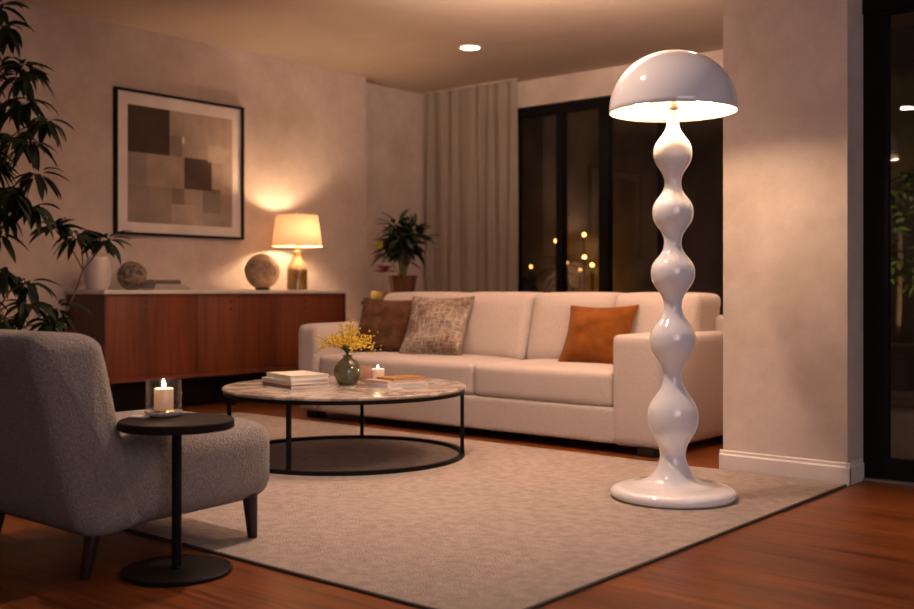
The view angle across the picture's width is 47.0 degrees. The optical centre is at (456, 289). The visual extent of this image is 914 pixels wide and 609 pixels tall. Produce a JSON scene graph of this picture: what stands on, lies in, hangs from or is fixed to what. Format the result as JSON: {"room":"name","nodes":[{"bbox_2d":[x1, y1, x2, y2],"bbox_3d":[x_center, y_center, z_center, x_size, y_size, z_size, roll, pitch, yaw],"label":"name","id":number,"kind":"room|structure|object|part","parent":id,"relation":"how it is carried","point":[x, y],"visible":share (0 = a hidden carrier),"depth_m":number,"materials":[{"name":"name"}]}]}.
{"room":"living room","nodes":[
{"label":"living room","id":0,"kind":"room"},
{"bbox_2d":[0,0,365,331],"bbox_3d":[-5.322,-0.510,4.098,0.380,2.680,13.590,0,0,40],"label":"wall","id":1,"kind":"structure","parent":0,"point":[305,125],"depth_m":7.81,"materials":[{"name":"beige paint"}]},
{"bbox_2d":[113,86,243,239],"bbox_3d":[-2.010,-0.897,7.695,0.035,1.020,1.110,0,0,40],"label":"framed picture","id":2,"kind":"object","parent":1,"relation":"attached to","point":[178,162],"visible":0.97,"depth_m":7.66,"materials":[{"name":"black metal"}]},
{"bbox_2d":[128,104,231,227],"bbox_3d":[-2.011,-0.889,7.699,0.001,0.825,0.905,0,0,40],"label":"artwork","id":3,"kind":"object","parent":2,"relation":"attached to","point":[180,159],"depth_m":7.67},
{"bbox_2d":[366,82,424,298],"bbox_3d":[-0.616,-0.510,9.783,0.230,2.680,1.170,0,0,40],"label":"wall","id":4,"kind":"structure","parent":0,"point":[394,117],"depth_m":9.62,"materials":[{"name":"beige paint"}]},
{"bbox_2d":[0,399,913,608],"bbox_3d":[-1.270,0.860,1.440,10.000,0.060,14.760,0,0,40],"label":"floor","id":5,"kind":"structure","parent":0,"point":[848,547],"depth_m":3.15,"materials":[{"name":"brown wood"}]},
{"bbox_2d":[0,0,130,332],"bbox_3d":[-2.342,-0.430,5.758,0.668,2.501,1.293,0,0,11],"label":"indoor tree","id":6,"kind":"object","parent":5,"relation":"on","point":[15,198],"visible":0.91,"depth_m":5.54,"materials":[{"name":"green plant"}]},
{"bbox_2d":[117,413,233,587],"bbox_3d":[-0.824,0.605,3.092,0.332,0.450,0.332,0,0,40],"label":"side table","id":7,"kind":"object","parent":5,"relation":"on","point":[178,569],"visible":0.99,"depth_m":3.07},
{"bbox_2d":[128,415,149,417],"bbox_3d":[-0.947,0.379,3.151,0.060,0.002,0.040,0,0,20],"label":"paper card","id":8,"kind":"object","parent":7,"relation":"on","point":[135,416],"visible":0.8,"depth_m":3.14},
{"bbox_2d":[144,379,182,417],"bbox_3d":[-0.884,0.325,3.172,0.111,0.110,0.112,0,0,40],"label":"candle holder","id":9,"kind":"object","parent":7,"relation":"on","point":[175,412],"visible":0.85,"depth_m":3.14,"materials":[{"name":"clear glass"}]},
{"bbox_3d":[-0.884,0.372,3.172,0.111,0.016,0.112,0,0,40],"label":"dish","id":10,"kind":"part","parent":9,"relation":"part of","materials":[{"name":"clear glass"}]},
{"bbox_2d":[154,380,173,410],"bbox_3d":[-0.884,0.315,3.172,0.057,0.094,0.057,0,0,40],"label":"pillar candle","id":11,"kind":"object","parent":9,"relation":"in","point":[163,397],"visible":1,"depth_m":3.15,"materials":[{"name":"wax"}]},
{"bbox_2d":[65,290,347,411],"bbox_3d":[-1.736,0.415,7.660,0.480,0.830,2.140,0,0,40],"label":"sideboard","id":12,"kind":"object","parent":5,"relation":"on","point":[209,340],"visible":0.85,"depth_m":7.29,"materials":[{"name":"brown wood"}]},
{"bbox_3d":[-2.417,0.312,6.861,0.460,0.571,0.020,0,0,40],"label":"panel","id":13,"kind":"part","parent":12,"relation":"part of","materials":[{"name":"brown wood"}]},
{"bbox_2d":[84,256,110,289],"bbox_3d":[-2.357,-0.110,6.894,0.172,0.221,0.172,0,0,40],"label":"ceramic vase","id":14,"kind":"object","parent":12,"relation":"on","point":[97,275],"visible":0.89,"depth_m":6.83,"materials":[{"name":"white ceramic"}]},
{"bbox_3d":[-2.222,0.714,6.853,0.024,0.233,0.024,0,0,40],"label":"leg","id":15,"kind":"part","parent":12,"relation":"part of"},
{"bbox_2d":[117,261,146,289],"bbox_3d":[-2.197,-0.096,7.113,0.196,0.197,0.197,0,0,40],"label":"sphere","id":16,"kind":"object","parent":12,"relation":"on","point":[131,275],"visible":0.94,"depth_m":7.04,"materials":[{"name":"brown stone"}]},
{"bbox_3d":[-2.022,0.299,6.996,0.020,0.541,0.693,0,0,40],"label":"cabinet door","id":17,"kind":"part","parent":12,"relation":"part of","materials":[{"name":"brown wood"}]},
{"bbox_2d":[141,287,189,289],"bbox_3d":[-2.020,-0.011,7.278,0.270,0.022,0.200,0,0,-44],"label":"book","id":18,"kind":"object","parent":12,"relation":"on","point":[142,288],"visible":0.88,"depth_m":7.20,"materials":[{"name":"white paper"}]},
{"bbox_2d":[142,284,186,286],"bbox_3d":[-2.026,-0.031,7.270,0.180,0.018,0.250,0,0,40],"label":"book","id":19,"kind":"object","parent":18,"relation":"on","point":[144,285],"visible":0.89,"depth_m":7.19,"materials":[{"name":"white paper"}]},
{"bbox_2d":[145,280,180,283],"bbox_3d":[-2.033,-0.054,7.262,0.140,0.028,0.200,0,0,42],"label":"book","id":20,"kind":"object","parent":19,"relation":"on","point":[147,281],"visible":0.86,"depth_m":7.21,"materials":[{"name":"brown paper"}]},
{"bbox_3d":[-1.612,0.714,7.574,0.024,0.233,0.024,0,0,40],"label":"leg","id":21,"kind":"part","parent":12,"relation":"part of","materials":[{"name":"black metal"}]},
{"bbox_3d":[-1.575,0.299,7.525,0.020,0.541,0.687,0,0,40],"label":"cabinet door","id":22,"kind":"part","parent":12,"relation":"part of","materials":[{"name":"brown wood"}]},
{"bbox_2d":[244,254,279,289],"bbox_3d":[-1.475,-0.138,7.971,0.265,0.275,0.267,0,0,40],"label":"sphere","id":23,"kind":"object","parent":12,"relation":"on","point":[262,271],"visible":1,"depth_m":7.88,"materials":[{"name":"beige stone"}]},
{"bbox_2d":[271,211,321,289],"bbox_3d":[-1.248,-0.307,8.206,0.394,0.615,0.394,0,0,40],"label":"table lamp","id":24,"kind":"object","parent":12,"relation":"on","point":[296,230],"visible":1,"depth_m":8.09,"materials":[{"name":"beige fabric"}]},
{"bbox_3d":[-1.248,-0.460,8.206,0.394,0.241,0.394,0,0,40],"label":"lamp shade","id":25,"kind":"part","parent":24,"relation":"part of","materials":[{"name":"fabric"}]},
{"bbox_2d":[287,251,306,289],"bbox_3d":[-1.248,-0.153,8.206,0.160,0.306,0.160,0,0,40],"label":"lamp base","id":26,"kind":"object","parent":24,"relation":"attached to","point":[296,270],"depth_m":8.14,"materials":[{"name":"gold ceramic"}]},
{"bbox_3d":[-1.128,0.299,8.053,0.020,0.541,0.690,0,0,40],"label":"cabinet door","id":27,"kind":"part","parent":12,"relation":"part of","materials":[{"name":"brown wood"}]},
{"bbox_3d":[-1.062,0.312,8.465,0.460,0.571,0.020,0,0,40],"label":"panel","id":28,"kind":"part","parent":12,"relation":"part of","materials":[{"name":"brown wood"}]},
{"bbox_2d":[124,412,846,608],"bbox_3d":[-0.693,0.826,4.834,4.078,0.009,2.430,0,0,40],"label":"rug","id":29,"kind":"object","parent":5,"relation":"on","point":[499,526],"visible":0.82,"depth_m":3.71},
{"bbox_2d":[0,329,268,579],"bbox_3d":[-1.126,0.474,3.408,0.696,0.711,0.871,0,0,40],"label":"armchair","id":30,"kind":"object","parent":29,"relation":"on","point":[66,464],"visible":0.91,"depth_m":3.03,"materials":[{"name":"fabric"}]},
{"bbox_3d":[-1.485,0.755,3.402,0.052,0.150,0.071,0,0,40],"label":"leg","id":31,"kind":"part","parent":30,"relation":"part of","materials":[{"name":"brown wood"}]},
{"bbox_3d":[-1.292,0.418,3.212,0.696,0.599,0.357,0,0,40],"label":"backrest","id":32,"kind":"part","parent":30,"relation":"part of","materials":[{"name":"fabric"}]},
{"bbox_3d":[-1.057,0.755,3.041,0.052,0.150,0.071,0,0,40],"label":"leg","id":33,"kind":"part","parent":30,"relation":"part of","materials":[{"name":"brown wood"}]},
{"bbox_3d":[-1.059,0.569,3.487,0.672,0.285,0.664,0,0,40],"label":"seat","id":34,"kind":"part","parent":30,"relation":"part of","materials":[{"name":"fabric"}]},
{"bbox_3d":[-0.685,0.746,3.480,0.052,0.150,0.054,0,0,40],"label":"leg","id":35,"kind":"part","parent":30,"relation":"part of","materials":[{"name":"brown wood"}]},
{"bbox_2d":[222,376,465,475],"bbox_3d":[-0.555,0.647,5.231,1.200,0.347,1.200,0,0,40],"label":"coffee table","id":36,"kind":"object","parent":29,"relation":"on","point":[360,394],"visible":0.75,"depth_m":4.86,"materials":[{"name":"stone"}]},
{"bbox_3d":[-1.137,0.655,5.251,0.018,0.297,0.018,0,0,2],"label":"leg","id":37,"kind":"part","parent":36,"relation":"part of","materials":[{"name":"black metal"}]},
{"bbox_3d":[-0.749,0.655,4.682,0.018,0.297,0.018,0,0,19],"label":"leg","id":38,"kind":"part","parent":36,"relation":"part of","materials":[{"name":"black metal"}]},
{"bbox_2d":[262,381,330,389],"bbox_3d":[-0.792,0.465,5.194,0.220,0.018,0.310,0,0,-36],"label":"book","id":39,"kind":"object","parent":36,"relation":"on","point":[321,385],"visible":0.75,"depth_m":5.08,"materials":[{"name":"white paper"}]},
{"bbox_2d":[262,377,328,384],"bbox_3d":[-0.801,0.446,5.215,0.210,0.020,0.300,0,0,-38],"label":"book","id":40,"kind":"object","parent":39,"relation":"on","point":[267,379],"visible":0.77,"depth_m":5.11,"materials":[{"name":"white paper"}]},
{"bbox_2d":[267,370,328,380],"bbox_3d":[-0.790,0.424,5.212,0.205,0.024,0.285,0,0,-34],"label":"book","id":41,"kind":"object","parent":40,"relation":"on","point":[284,375],"visible":1,"depth_m":5.13,"materials":[{"name":"white paper"}]},
{"bbox_2d":[334,355,360,384],"bbox_3d":[-0.549,0.400,5.269,0.138,0.149,0.138,0,0,40],"label":"flower vase","id":42,"kind":"object","parent":36,"relation":"on","point":[347,371],"visible":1,"depth_m":5.22,"materials":[{"name":"green glass"}]},
{"bbox_2d":[313,318,381,355],"bbox_3d":[-0.543,0.301,5.291,0.302,0.322,0.324,0,0,29],"label":"flowers","id":43,"kind":"object","parent":42,"relation":"in","point":[342,341],"visible":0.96,"depth_m":5.24,"materials":[{"name":"yellow plant"}]},
{"bbox_3d":[-0.525,0.655,5.812,0.018,0.297,0.018,0,0,3],"label":"leg","id":44,"kind":"part","parent":36,"relation":"part of","materials":[{"name":"black metal"}]},
{"bbox_2d":[359,366,372,380],"bbox_3d":[-0.476,0.436,5.502,0.078,0.075,0.078,0,0,40],"label":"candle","id":45,"kind":"object","parent":36,"relation":"on","point":[365,370],"visible":0.56,"depth_m":5.47,"materials":[{"name":"wax"}]},
{"bbox_2d":[365,382,429,388],"bbox_3d":[-0.296,0.465,5.212,0.250,0.018,0.200,0,0,-38],"label":"book","id":46,"kind":"object","parent":36,"relation":"on","point":[416,384],"visible":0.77,"depth_m":5.13,"materials":[{"name":"white paper"}]},
{"bbox_2d":[364,379,425,384],"bbox_3d":[-0.307,0.449,5.222,0.240,0.014,0.190,0,0,-42],"label":"book","id":47,"kind":"object","parent":46,"relation":"on","point":[379,381],"visible":0.77,"depth_m":5.14,"materials":[{"name":"white paper"}]},
{"bbox_2d":[371,366,383,378],"bbox_3d":[-0.396,0.409,5.264,0.066,0.065,0.066,0,0,40],"label":"candle","id":48,"kind":"object","parent":47,"relation":"on","point":[375,372],"visible":0.9,"depth_m":5.24,"materials":[{"name":"wax"}]},
{"bbox_2d":[376,375,426,380],"bbox_3d":[-0.276,0.437,5.235,0.200,0.010,0.150,0,0,-38],"label":"book","id":49,"kind":"object","parent":47,"relation":"on","point":[399,377],"visible":1,"depth_m":5.19,"materials":[{"name":"orange paper"}]},
{"bbox_3d":[0.026,0.655,5.190,0.018,0.297,0.018,0,0,4],"label":"leg","id":50,"kind":"part","parent":36,"relation":"part of","materials":[{"name":"black metal"}]},
{"bbox_2d":[609,49,737,508],"bbox_3d":[0.856,-0.067,4.170,0.521,1.777,0.521,0,0,40],"label":"floor lamp","id":51,"kind":"object","parent":29,"relation":"on","point":[673,86],"visible":1,"depth_m":4.10,"materials":[{"name":"white paint"}]},
{"bbox_3d":[0.731,-0.754,4.170,0.064,0.076,0.064,0,0,40],"label":"bulb","id":52,"kind":"part","parent":51,"relation":"part of","materials":[{"name":"white glass"}]},
{"bbox_3d":[0.856,-0.825,4.170,0.502,0.242,0.502,0,0,40],"label":"lamp shade","id":53,"kind":"part","parent":51,"relation":"part of","materials":[{"name":"white paint"}]},
{"bbox_3d":[0.981,-0.754,4.169,0.064,0.076,0.064,0,0,40],"label":"bulb","id":54,"kind":"part","parent":51,"relation":"part of","materials":[{"name":"white glass"}]},
{"bbox_2d":[298,292,722,457],"bbox_3d":[0.281,0.421,6.372,2.695,0.818,0.964,0,0,40],"label":"sofa","id":55,"kind":"object","parent":5,"relation":"on","point":[515,381],"visible":0.63,"depth_m":5.79,"materials":[{"name":"fabric"}]},
{"bbox_3d":[-0.919,0.792,6.891,0.090,0.075,0.090,0,0,40],"label":"leg","id":56,"kind":"part","parent":55,"relation":"part of","materials":[{"name":"black"}]},
{"bbox_3d":[-0.705,0.504,7.129,0.212,0.575,0.848,0,0,40],"label":"arm","id":57,"kind":"part","parent":55,"relation":"part of","materials":[{"name":"fabric"}]},
{"bbox_2d":[352,297,411,351],"bbox_3d":[-0.478,0.234,6.933,0.461,0.369,0.230,0,0,31],"label":"throw pillow","id":58,"kind":"object","parent":55,"relation":"on","point":[389,318],"visible":0.78,"depth_m":6.87,"materials":[{"name":"brown fabric"}]},
{"bbox_2d":[320,351,519,394],"bbox_3d":[-0.163,0.508,6.625,1.274,0.216,0.766,0,0,40],"label":"seat cushion","id":59,"kind":"object","parent":55,"relation":"on","point":[462,368],"depth_m":6.28,"materials":[{"name":"fabric"}]},
{"bbox_2d":[383,292,466,300],"bbox_3d":[-0.206,0.227,7.045,0.648,0.430,0.417,0,0,40],"label":"cushion","id":60,"kind":"object","parent":55,"relation":"on","point":[396,296],"depth_m":6.98,"materials":[{"name":"fabric"}]},
{"bbox_2d":[399,296,474,355],"bbox_3d":[-0.131,0.226,6.596,0.454,0.378,0.224,0,0,29],"label":"throw pillow","id":61,"kind":"object","parent":55,"relation":"on","point":[435,325],"visible":0.98,"depth_m":6.54,"materials":[{"name":"beige fabric"}]},
{"bbox_3d":[0.254,0.689,6.394,2.255,0.187,0.945,0,0,40],"label":"frame","id":62,"kind":"part","parent":55,"relation":"part of","materials":[{"name":"fabric"}]},
{"bbox_3d":[0.138,0.792,6.128,0.090,0.075,0.090,0,0,40],"label":"leg","id":63,"kind":"part","parent":55,"relation":"part of","materials":[{"name":"black"}]},
{"bbox_2d":[457,292,542,359],"bbox_3d":[0.281,0.227,6.634,0.623,0.430,0.417,0,0,40],"label":"cushion","id":64,"kind":"object","parent":55,"relation":"on","point":[498,324],"depth_m":6.43,"materials":[{"name":"fabric"}]},
{"bbox_2d":[475,359,612,406],"bbox_3d":[0.678,0.508,5.915,0.914,0.216,0.766,0,0,40],"label":"seat cushion","id":65,"kind":"object","parent":55,"relation":"on","point":[522,382],"depth_m":5.63,"materials":[{"name":"fabric"}]},
{"bbox_2d":[527,292,624,358],"bbox_3d":[0.735,0.227,6.250,0.563,0.430,0.417,0,0,40],"label":"cushion","id":66,"kind":"object","parent":55,"relation":"on","point":[548,314],"depth_m":6.18,"materials":[{"name":"fabric"}]},
{"bbox_2d":[558,305,638,363],"bbox_3d":[0.784,0.250,5.847,0.427,0.337,0.224,0,0,33],"label":"throw pillow","id":67,"kind":"object","parent":55,"relation":"on","point":[591,333],"visible":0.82,"depth_m":5.79,"materials":[{"name":"orange fabric"}]},
{"bbox_3d":[0.961,0.792,5.250,0.090,0.075,0.090,0,0,40],"label":"leg","id":68,"kind":"part","parent":55,"relation":"part of","materials":[{"name":"black wood"}]},
{"bbox_2d":[615,292,720,333],"bbox_3d":[1.159,0.227,5.891,0.543,0.430,0.417,0,0,40],"label":"cushion","id":69,"kind":"object","parent":55,"relation":"on","point":[701,310],"depth_m":5.77,"materials":[{"name":"fabric"}]},
{"bbox_3d":[1.167,0.506,5.560,0.293,0.568,0.868,0,0,40],"label":"arm","id":70,"kind":"part","parent":55,"relation":"part of","materials":[{"name":"fabric"}]},
{"bbox_3d":[1.477,0.792,5.861,0.090,0.075,0.090,0,0,40],"label":"leg","id":71,"kind":"part","parent":55,"relation":"part of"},
{"bbox_3d":[0.528,0.455,6.663,2.665,0.630,0.200,0,0,40],"label":"frame","id":72,"kind":"part","parent":55,"relation":"part of","materials":[{"name":"fabric"}]},
{"bbox_3d":[-0.450,0.459,8.236,0.600,0.742,0.600,0,0,40],"label":"console table","id":73,"kind":"object","parent":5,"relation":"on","visible":0},
{"bbox_2d":[371,291,387,299],"bbox_3d":[-0.611,0.049,8.293,0.133,0.078,0.133,0,0,40],"label":"ceramic bowl","id":74,"kind":"object","parent":73,"relation":"on","point":[379,295],"visible":0.73,"depth_m":8.24,"materials":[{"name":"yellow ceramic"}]},
{"bbox_2d":[370,209,439,292],"bbox_3d":[-0.431,-0.275,8.195,0.575,0.726,0.549,0,0,40],"label":"potted plant","id":75,"kind":"object","parent":73,"relation":"on","point":[404,238],"visible":0.99,"depth_m":8.11,"materials":[{"name":"green plant"}]},
{"bbox_3d":[-0.424,-0.012,8.174,0.214,0.200,0.214,0,0,-27],"label":"pot","id":76,"kind":"part","parent":75,"relation":"part of","materials":[{"name":"brown ceramic"}]},
{"bbox_2d":[10,0,913,94],"bbox_3d":[-1.270,-1.900,1.440,10.000,0.100,14.760,0,0,40],"label":"ceiling","id":77,"kind":"structure","parent":0,"point":[406,45],"depth_m":7.44,"materials":[{"name":"paint"}]},
{"bbox_2d":[421,78,517,292],"bbox_3d":[0.099,-0.517,9.548,1.125,2.665,0.076,0,0,40],"label":"curtain","id":78,"kind":"object","parent":77,"relation":"hanging from","point":[471,132],"visible":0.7,"depth_m":9.52,"materials":[{"name":"fabric"}]},
{"bbox_2d":[458,44,481,50],"bbox_3d":[0.100,-1.845,8.020,0.188,0.010,0.188,0,0,40],"label":"recessed light","id":79,"kind":"object","parent":77,"relation":"in","point":[469,47],"visible":1,"depth_m":8.00,"materials":[{"name":"white"}]},
{"bbox_2d":[461,46,479,49],"bbox_3d":[0.100,-1.846,8.020,0.146,0.008,0.146,0,0,40],"label":"diffuser","id":80,"kind":"object","parent":79,"relation":"attached to","point":[462,47],"depth_m":8.01,"materials":[{"name":"white plastic"}]},
{"bbox_2d":[517,50,722,108],"bbox_3d":[1.352,-0.510,8.781,4.070,2.680,0.160,0,0,40],"label":"wall","id":81,"kind":"structure","parent":0,"point":[597,83],"depth_m":8.98,"materials":[{"name":"beige paint"}]},
{"bbox_2d":[518,96,666,291],"bbox_3d":[1.570,-0.395,8.581,3.480,2.450,0.085,0,0,40],"label":"window","id":82,"kind":"structure","parent":81,"relation":"in","point":[560,110],"depth_m":9.06,"materials":[{"name":"black metal"}]},
{"bbox_3d":[1.571,-0.395,8.583,3.480,2.450,0.080,0,0,40],"label":"frame","id":83,"kind":"part","parent":82,"relation":"part of","materials":[{"name":"black metal"}]},
{"bbox_2d":[723,0,862,462],"bbox_3d":[2.114,-0.510,6.082,0.709,2.680,3.318,0,0,22],"label":"wall pillar","id":84,"kind":"structure","parent":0,"point":[793,143],"depth_m":4.63,"materials":[{"name":"beige paint"}]},
{"bbox_2d":[719,449,863,485],"bbox_3d":[1.492,0.782,4.717,0.598,0.095,0.179,0,0,40],"label":"baseboard","id":85,"kind":"structure","parent":84,"relation":"attached to","point":[850,473],"depth_m":4.62,"materials":[{"name":"white wood"}]},
{"bbox_3d":[3.625,-0.510,3.143,4.720,2.680,0.160,0,0,40],"label":"wall door","id":86,"kind":"structure","parent":0,"visible":0},
{"bbox_2d":[862,0,913,486],"bbox_3d":[2.684,-0.250,3.889,2.320,2.160,0.155,0,0,40],"label":"door","id":87,"kind":"structure","parent":86,"relation":"attached to","point":[879,467],"depth_m":4.58,"materials":[{"name":"black metal"}]},
{"label":"outside","id":88,"kind":"structure","parent":0,"visible":0},
{"bbox_2d":[891,391,913,408],"bbox_3d":[5.002,0.920,19.863,42.000,0.060,27.200,0,0,40],"label":"ground","id":89,"kind":"structure","parent":88,"point":[899,399],"depth_m":8.55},
{"bbox_2d":[522,277,538,291],"bbox_3d":[0.843,0.365,12.773,0.400,1.050,0.400,0,0,40],"label":"urn","id":90,"kind":"object","parent":89,"relation":"on","point":[528,283],"visible":0.17,"depth_m":12.66,"materials":[{"name":"black"}]},
{"bbox_2d":[528,262,533,276],"bbox_3d":[0.986,0.260,14.026,0.100,1.260,0.100,0,0,40],"label":"lantern","id":91,"kind":"object","parent":89,"relation":"on","point":[530,263],"visible":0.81,"depth_m":14.02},
{"bbox_2d":[553,237,555,290],"bbox_3d":[1.416,0.065,14.999,0.100,1.650,0.100,0,0,40],"label":"lantern","id":92,"kind":"object","parent":89,"relation":"on","point":[555,237],"visible":0.28,"depth_m":14.99,"materials":[{"name":"black metal"}]},
{"bbox_2d":[535,252,588,292],"bbox_3d":[1.314,0.205,13.193,0.750,1.370,0.897,0,0,40],"label":"potted palm","id":93,"kind":"object","parent":89,"relation":"on","point":[549,271],"visible":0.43,"depth_m":13.17,"materials":[{"name":"green plant"}]},
{"bbox_2d":[577,266,581,290],"bbox_3d":[1.837,0.265,15.730,0.100,1.250,0.100,0,0,40],"label":"lantern","id":94,"kind":"object","parent":89,"relation":"on","point":[579,266],"visible":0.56,"depth_m":15.72,"materials":[{"name":"black metal"}]},
{"bbox_2d":[581,231,586,260],"bbox_3d":[1.813,0.020,15.004,0.100,1.740,0.100,0,0,40],"label":"lantern","id":95,"kind":"object","parent":89,"relation":"on","point":[583,232],"visible":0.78,"depth_m":14.99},
{"bbox_3d":[1.813,0.075,15.004,0.100,1.630,0.100,0,0,40],"label":"post","id":96,"kind":"part","parent":95,"relation":"part of","materials":[{"name":"metal"}]},
{"bbox_2d":[581,253,587,291],"bbox_3d":[1.697,0.195,14.015,0.100,1.390,0.100,0,0,40],"label":"lantern","id":97,"kind":"object","parent":89,"relation":"on","point":[582,253],"visible":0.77,"depth_m":14.00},
{"bbox_3d":[1.697,0.250,14.015,0.100,1.280,0.100,0,0,40],"label":"post","id":98,"kind":"part","parent":97,"relation":"part of","materials":[{"name":"brown metal"}]},
{"bbox_2d":[589,261,594,291],"bbox_3d":[1.927,0.235,14.999,0.100,1.310,0.100,0,0,40],"label":"lantern","id":99,"kind":"object","parent":89,"relation":"on","point":[592,262],"visible":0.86,"depth_m":14.99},
{"bbox_3d":[1.927,0.290,14.999,0.100,1.200,0.100,0,0,40],"label":"post","id":100,"kind":"part","parent":99,"relation":"part of","materials":[{"name":"brown metal"}]},
{"bbox_2d":[522,64,913,343],"bbox_3d":[-1.183,-0.940,18.740,34.000,3.660,0.200,0,0,40],"label":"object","id":101,"kind":"structure","parent":89,"relation":"on","point":[634,166],"depth_m":15.42,"materials":[{"name":"black glass"}]},
{"bbox_2d":[891,343,913,356],"bbox_3d":[3.413,0.645,7.524,1.300,0.490,0.400,0,0,40],"label":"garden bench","id":102,"kind":"object","parent":89,"relation":"on","point":[897,349],"visible":0.02,"depth_m":7.49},
{"bbox_2d":[891,166,913,391],"bbox_3d":[3.895,-0.100,9.354,0.961,1.979,1.029,0,0,40],"label":"tree","id":103,"kind":"object","parent":89,"relation":"on","point":[902,367],"visible":0.44,"depth_m":9.25,"materials":[{"name":"green plant"}]},
{"bbox_3d":[3.931,0.690,9.377,0.440,0.400,0.440,0,0,40],"label":"pot","id":104,"kind":"part","parent":103,"relation":"part of","materials":[{"name":"black"}]}
]}

